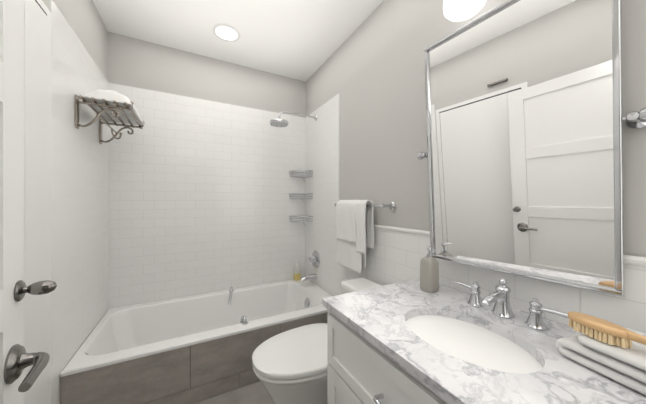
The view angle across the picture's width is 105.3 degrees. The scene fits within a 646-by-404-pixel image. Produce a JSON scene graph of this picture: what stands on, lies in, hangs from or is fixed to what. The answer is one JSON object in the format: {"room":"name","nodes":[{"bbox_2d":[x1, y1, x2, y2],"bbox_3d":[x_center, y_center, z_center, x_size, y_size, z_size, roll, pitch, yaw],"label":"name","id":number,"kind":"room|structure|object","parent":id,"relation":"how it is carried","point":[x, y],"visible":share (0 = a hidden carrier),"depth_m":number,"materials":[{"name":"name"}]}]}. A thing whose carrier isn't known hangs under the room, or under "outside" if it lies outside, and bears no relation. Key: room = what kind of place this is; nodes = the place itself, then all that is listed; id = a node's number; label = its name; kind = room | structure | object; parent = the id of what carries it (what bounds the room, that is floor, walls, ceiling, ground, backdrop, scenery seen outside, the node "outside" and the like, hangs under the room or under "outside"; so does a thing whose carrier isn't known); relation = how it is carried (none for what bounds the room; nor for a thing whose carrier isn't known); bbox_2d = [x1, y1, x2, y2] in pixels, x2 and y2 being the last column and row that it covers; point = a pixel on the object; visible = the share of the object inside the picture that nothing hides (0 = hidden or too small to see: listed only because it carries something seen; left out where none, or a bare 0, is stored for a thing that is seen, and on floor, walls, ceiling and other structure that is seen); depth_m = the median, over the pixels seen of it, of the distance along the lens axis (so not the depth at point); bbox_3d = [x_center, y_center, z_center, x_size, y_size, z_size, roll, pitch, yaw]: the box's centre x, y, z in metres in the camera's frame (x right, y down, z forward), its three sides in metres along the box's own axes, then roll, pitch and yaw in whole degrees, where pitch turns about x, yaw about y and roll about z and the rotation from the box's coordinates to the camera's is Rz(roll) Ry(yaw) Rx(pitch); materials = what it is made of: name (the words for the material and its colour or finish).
{"room":"bathroom","nodes":[
{"label":"bathroom","id":0,"kind":"room"},
{"bbox_2d":[42,0,107,80],"bbox_3d":[-1.145,-0.065,0.757,0.120,2.630,2.980,0,0,-28],"label":"wall","id":1,"kind":"structure","parent":0,"point":[85,21],"depth_m":1.63,"materials":[{"name":"grey paint"}]},
{"bbox_2d":[0,0,56,403],"bbox_3d":[-0.519,0.231,0.263,0.170,2.022,0.826,0,0,-35],"label":"door","id":2,"kind":"structure","parent":1,"relation":"in","point":[16,360],"depth_m":0.55,"materials":[{"name":"white paint"}]},
{"bbox_2d":[25,0,51,403],"bbox_3d":[-1.083,0.200,0.796,0.008,2.087,0.732,0,0,-28],"label":"door frame","id":3,"kind":"structure","parent":1,"relation":"attached to","point":[35,167],"depth_m":1.03,"materials":[{"name":"white paint"}]},
{"bbox_2d":[49,0,108,403],"bbox_3d":[-1.515,0.143,1.580,0.008,2.215,0.940,0,0,-28],"label":"wall tile","id":4,"kind":"structure","parent":1,"relation":"attached to","point":[80,227],"depth_m":1.40,"materials":[{"name":"white tile"}]},
{"bbox_2d":[75,89,144,143],"bbox_3d":[-1.408,-0.574,1.672,0.266,0.298,0.556,0,0,-28],"label":"shelf","id":5,"kind":"object","parent":4,"relation":"attached to","point":[108,106],"visible":1,"depth_m":1.52,"materials":[{"name":"silver metal"}]},
{"bbox_2d":[83,89,143,124],"bbox_3d":[-1.399,-0.664,1.677,0.235,0.131,0.490,0,0,-28],"label":"towel","id":6,"kind":"object","parent":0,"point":[132,117],"depth_m":1.54,"materials":[{"name":"white fabric"}]},
{"bbox_2d":[108,32,305,117],"bbox_3d":[-0.998,-0.065,2.461,1.755,2.630,0.120,0,0,-28],"label":"wall","id":7,"kind":"structure","parent":0,"point":[137,63],"depth_m":2.30,"materials":[{"name":"grey paint"}]},
{"bbox_2d":[109,83,304,308],"bbox_3d":[-0.968,-0.047,2.405,1.739,1.835,0.008,0,0,-28],"label":"wall tile","id":8,"kind":"structure","parent":7,"relation":"attached to","point":[200,200],"depth_m":2.30,"materials":[{"name":"white tile"}]},
{"bbox_2d":[289,170,312,181],"bbox_3d":[-0.242,-0.278,2.677,0.204,0.122,0.204,0,0,-28],"label":"basket","id":9,"kind":"object","parent":8,"relation":"attached to","point":[296,172],"depth_m":2.66,"materials":[{"name":"silver metal"}]},
{"bbox_2d":[289,215,312,224],"bbox_3d":[-0.242,0.212,2.676,0.204,0.122,0.204,0,0,-28],"label":"basket","id":10,"kind":"object","parent":8,"relation":"attached to","point":[293,217],"depth_m":2.65,"materials":[{"name":"silver metal"}]},
{"bbox_2d":[289,193,312,203],"bbox_3d":[-0.242,-0.033,2.676,0.204,0.122,0.204,0,0,-28],"label":"basket","id":11,"kind":"object","parent":8,"relation":"attached to","point":[302,194],"depth_m":2.64,"materials":[{"name":"silver metal"}]},
{"bbox_2d":[194,381,273,403],"bbox_3d":[-0.319,1.300,1.202,1.995,0.100,2.980,0,0,-28],"label":"floor","id":12,"kind":"structure","parent":0,"point":[255,393],"depth_m":1.57,"materials":[{"name":"tile"}]},
{"bbox_2d":[60,279,331,403],"bbox_3d":[-0.763,1.031,2.025,1.735,0.438,0.850,0,0,-28],"label":"tub","id":13,"kind":"object","parent":12,"relation":"on","point":[193,349],"visible":0.79,"depth_m":1.65,"materials":[{"name":"white ceramic"}]},
{"bbox_2d":[294,260,300,280],"bbox_3d":[-0.284,0.749,2.723,0.074,0.221,0.052,0,0,-28],"label":"bottle","id":14,"kind":"object","parent":13,"relation":"on","point":[297,271],"visible":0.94,"depth_m":2.70,"materials":[{"name":"yellow plastic"}]},
{"bbox_2d":[252,277,383,403],"bbox_3d":[0.022,0.895,1.420,0.843,0.710,0.420,0,0,-28],"label":"toilet","id":15,"kind":"object","parent":12,"relation":"on","point":[289,366],"visible":0.29,"depth_m":1.22,"materials":[{"name":"white ceramic"}]},
{"bbox_2d":[322,278,645,403],"bbox_3d":[0.532,0.840,0.749,0.668,0.820,1.126,0,0,-28],"label":"bathroom vanity","id":16,"kind":"object","parent":12,"relation":"on","point":[408,342],"visible":0.98,"depth_m":0.78,"materials":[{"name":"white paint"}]},
{"bbox_2d":[420,246,438,292],"bbox_3d":[0.516,0.323,1.196,0.071,0.213,0.070,0,0,-28],"label":"soap dispenser","id":17,"kind":"object","parent":16,"relation":"on","point":[429,273],"visible":1,"depth_m":1.17,"materials":[{"name":"beige ceramic"}]},
{"bbox_2d":[455,279,568,329],"bbox_3d":[0.646,0.362,0.919,0.169,0.135,0.381,0,0,-28],"label":"faucet","id":18,"kind":"object","parent":16,"relation":"on","point":[499,296],"visible":1,"depth_m":0.91,"materials":[{"name":"silver metal"}]},
{"bbox_2d":[556,327,645,394],"bbox_3d":[0.799,0.389,0.561,0.197,0.079,0.349,0,0,-16],"label":"towel","id":19,"kind":"object","parent":16,"relation":"on","point":[624,366],"visible":0.77,"depth_m":0.60,"materials":[{"name":"white fabric"}]},
{"bbox_2d":[568,311,645,348],"bbox_3d":[0.746,0.327,0.513,0.060,0.043,0.387,0,0,-14],"label":"brush","id":20,"kind":"object","parent":19,"relation":"on","point":[603,330],"visible":1,"depth_m":0.61,"materials":[{"name":"brown wood"}]},
{"bbox_2d":[93,0,383,81],"bbox_3d":[-0.319,-1.430,1.203,1.995,0.100,2.980,0,0,-28],"label":"ceiling","id":21,"kind":"structure","parent":0,"point":[302,40],"depth_m":1.94,"materials":[{"name":"white paint"}]},
{"bbox_2d":[213,24,239,41],"bbox_3d":[-0.785,-1.376,2.009,0.212,0.007,0.212,0,0,-28],"label":"recessed light","id":22,"kind":"object","parent":21,"relation":"in","point":[226,32],"visible":1,"depth_m":2.00,"materials":[{"name":"white paint"}]},
{"bbox_2d":[306,0,645,256],"bbox_3d":[0.506,-0.065,1.647,0.120,2.630,2.980,0,0,-28],"label":"wall","id":23,"kind":"structure","parent":0,"point":[371,70],"depth_m":1.56,"materials":[{"name":"grey paint"}]},
{"bbox_2d":[305,93,339,295],"bbox_3d":[-0.029,0.143,2.504,0.008,2.215,0.725,0,0,-28],"label":"wall tile","id":24,"kind":"structure","parent":23,"relation":"attached to","point":[322,150],"depth_m":2.43,"materials":[{"name":"white tile"}]},
{"bbox_2d":[269,112,316,127],"bbox_3d":[-0.289,-0.826,2.458,0.494,0.165,0.184,0,0,-28],"label":"shower head","id":25,"kind":"object","parent":24,"relation":"attached to","point":[279,122],"visible":1,"depth_m":2.38},
{"bbox_2d":[300,273,316,281],"bbox_3d":[-0.150,0.779,2.532,0.178,0.070,0.062,0,0,-28],"label":"tub spout","id":26,"kind":"object","parent":24,"relation":"attached to","point":[309,277],"visible":1,"depth_m":2.51,"materials":[{"name":"silver metal"}]},
{"bbox_2d":[308,250,319,267],"bbox_3d":[-0.107,0.596,2.555,0.081,0.180,0.180,0,0,-28],"label":"tub valve","id":27,"kind":"object","parent":24,"relation":"attached to","point":[314,260],"visible":1,"depth_m":2.53,"materials":[{"name":"silver metal"}]},
{"bbox_2d":[334,200,395,272],"bbox_3d":[0.265,0.245,1.819,0.124,0.524,0.614,0,0,-28],"label":"towel rail","id":28,"kind":"object","parent":23,"relation":"attached to","point":[355,228],"visible":1,"depth_m":1.78,"materials":[{"name":"white fabric"}]},
{"bbox_2d":[443,0,485,21],"bbox_3d":[0.628,-0.949,1.066,0.216,0.282,0.164,0,0,-28],"label":"sconce","id":29,"kind":"object","parent":23,"relation":"attached to","point":[457,10],"visible":1,"depth_m":1.04,"materials":[{"name":"white glass"}]},
{"bbox_2d":[339,228,645,333],"bbox_3d":[0.622,0.718,1.298,0.008,1.064,2.015,0,0,-28],"label":"tile wainscot","id":30,"kind":"structure","parent":23,"relation":"attached to","point":[392,257],"depth_m":1.01,"materials":[{"name":"white tile"}]},
{"bbox_2d":[374,224,645,266],"bbox_3d":[0.614,0.173,1.294,0.009,0.026,2.015,0,0,-28],"label":"trim","id":31,"kind":"structure","parent":23,"relation":"attached to","point":[635,260],"depth_m":1.37,"materials":[{"name":"white ceramic"}]},
{"bbox_2d":[417,0,645,295],"bbox_3d":[0.735,-0.242,1.001,0.130,1.040,0.749,-4,2,-33],"label":"mirror","id":32,"kind":"object","parent":23,"relation":"attached to","point":[525,118],"visible":1,"depth_m":0.89,"materials":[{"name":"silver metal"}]}
]}

